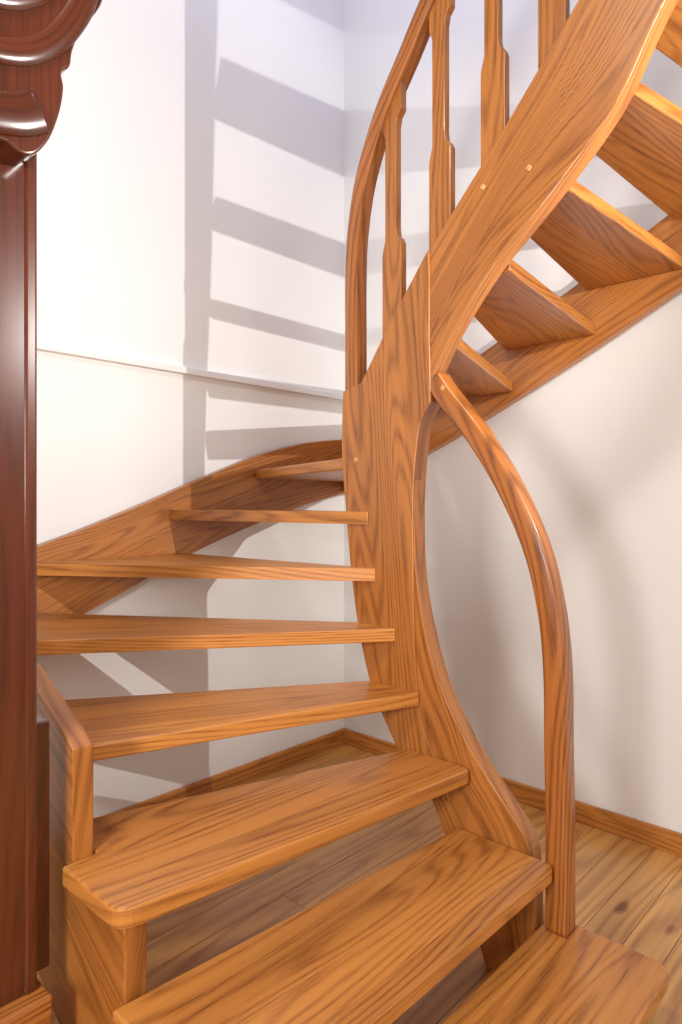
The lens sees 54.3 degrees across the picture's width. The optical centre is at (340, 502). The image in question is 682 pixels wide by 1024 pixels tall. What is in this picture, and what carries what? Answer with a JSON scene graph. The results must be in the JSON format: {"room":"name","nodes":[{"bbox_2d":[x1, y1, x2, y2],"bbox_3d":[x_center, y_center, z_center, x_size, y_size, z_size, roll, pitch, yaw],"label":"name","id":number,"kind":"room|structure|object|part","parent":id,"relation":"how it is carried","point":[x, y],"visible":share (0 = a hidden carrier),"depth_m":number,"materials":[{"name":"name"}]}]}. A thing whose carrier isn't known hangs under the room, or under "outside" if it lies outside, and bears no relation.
{"room":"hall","nodes":[
{"label":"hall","id":0,"kind":"room"},
{"bbox_2d":[24,153,36,994],"bbox_3d":[-0.689,0.063,1.421,0.135,1.905,0.026,0,0,43],"label":"bead","id":1,"kind":"object","parent":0,"point":[30,167],"depth_m":1.37},
{"bbox_2d":[37,0,343,817],"bbox_3d":[-1.681,-1.090,2.040,0.120,5.100,5.100,0,0,43],"label":"wall","id":2,"kind":"structure","parent":0,"point":[190,168],"depth_m":3.03,"materials":[{"name":"white paint"}]},
{"bbox_2d":[37,341,342,400],"bbox_3d":[-1.668,-0.595,1.946,0.026,0.030,4.980,0,0,43],"label":"trim","id":3,"kind":"structure","parent":2,"relation":"attached to","point":[43,346],"depth_m":2.93,"materials":[{"name":"white paint"}]},
{"bbox_2d":[104,729,343,815],"bbox_3d":[-1.677,1.317,1.942,0.018,0.085,4.962,0,0,43],"label":"baseboard","id":4,"kind":"structure","parent":2,"relation":"attached to","point":[233,777],"depth_m":3.26,"materials":[{"name":"brown wood"}]},
{"bbox_2d":[37,744,681,1023],"bbox_3d":[0.212,1.410,0.199,5.160,0.100,4.980,0,0,43],"label":"floor","id":5,"kind":"structure","parent":0,"point":[628,892],"depth_m":2.28,"materials":[{"name":"brown wood"}]},
{"bbox_2d":[0,160,23,1006],"bbox_3d":[-0.783,0.062,1.324,0.130,1.905,0.273,0,0,43],"label":"shaft","id":6,"kind":"object","parent":5,"relation":"on","point":[11,178],"visible":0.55,"depth_m":1.35,"materials":[{"name":"brown wood"}]},
{"bbox_2d":[0,0,101,166],"bbox_3d":[-0.733,-0.985,1.326,0.200,0.604,0.504,0,0,43],"label":"corbel","id":7,"kind":"object","parent":6,"relation":"attached to","point":[44,81],"visible":0.57,"depth_m":1.32,"materials":[{"name":"brown wood"}]},
{"bbox_2d":[0,88,48,136],"bbox_3d":[-0.672,-0.745,1.246,0.025,0.139,0.250,0,0,43],"label":"trim","id":8,"kind":"structure","parent":7,"relation":"attached to","point":[21,115],"depth_m":1.29,"materials":[{"name":"brown wood"}]},
{"bbox_2d":[0,0,51,11],"bbox_3d":[-0.650,-1.040,1.269,0.024,0.280,0.314,0,0,43],"label":"trim","id":9,"kind":"structure","parent":7,"relation":"attached to","point":[6,5],"depth_m":1.29,"materials":[{"name":"brown wood"}]},
{"bbox_2d":[0,0,97,66],"bbox_3d":[-0.628,-1.007,1.293,0.021,0.381,0.369,0,0,43],"label":"trim","id":10,"kind":"structure","parent":7,"relation":"attached to","point":[54,39],"depth_m":1.33,"materials":[{"name":"brown wood"}]},
{"bbox_2d":[0,979,51,1023],"bbox_3d":[-0.801,1.188,1.304,0.210,0.345,0.380,0,0,43],"label":"plinth","id":11,"kind":"object","parent":5,"relation":"on","point":[35,1007],"visible":0.46,"depth_m":1.35,"materials":[{"name":"brown wood"}]},
{"bbox_2d":[37,714,48,970],"bbox_3d":[-0.747,0.745,1.400,0.080,0.540,0.234,0,0,43],"label":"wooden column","id":12,"kind":"structure","parent":5,"relation":"on","point":[42,723],"depth_m":1.45,"materials":[{"name":"brown wood"}]},
{"bbox_2d":[37,0,681,1023],"bbox_3d":[0.311,-0.846,2.025,2.800,4.412,2.110,0,0,43],"label":"staircase","id":13,"kind":"structure","parent":5,"relation":"on","point":[369,950],"depth_m":1.92,"materials":[{"name":"brown wood"}]},
{"bbox_3d":[0.668,-1.714,1.769,1.738,2.675,0.060,0,0,43],"label":"handrail","id":14,"kind":"part","parent":13,"relation":"part of","materials":[{"name":"brown wood"}]},
{"bbox_3d":[0.457,0.381,1.964,0.463,1.578,0.066,0,0,43],"label":"curved rail","id":15,"kind":"part","parent":13,"relation":"part of","materials":[{"name":"brown wood"}]},
{"bbox_2d":[344,0,681,832],"bbox_3d":[1.948,-1.090,2.067,5.160,5.100,0.120,0,0,43],"label":"wall","id":16,"kind":"structure","parent":0,"point":[596,448],"depth_m":2.94,"materials":[{"name":"white paint"}]},
{"bbox_2d":[342,728,681,856],"bbox_3d":[1.901,1.317,2.016,5.160,0.085,0.018,0,0,43],"label":"baseboard","id":17,"kind":"structure","parent":16,"relation":"attached to","point":[655,836],"depth_m":2.78,"materials":[{"name":"brown wood"}]}
]}

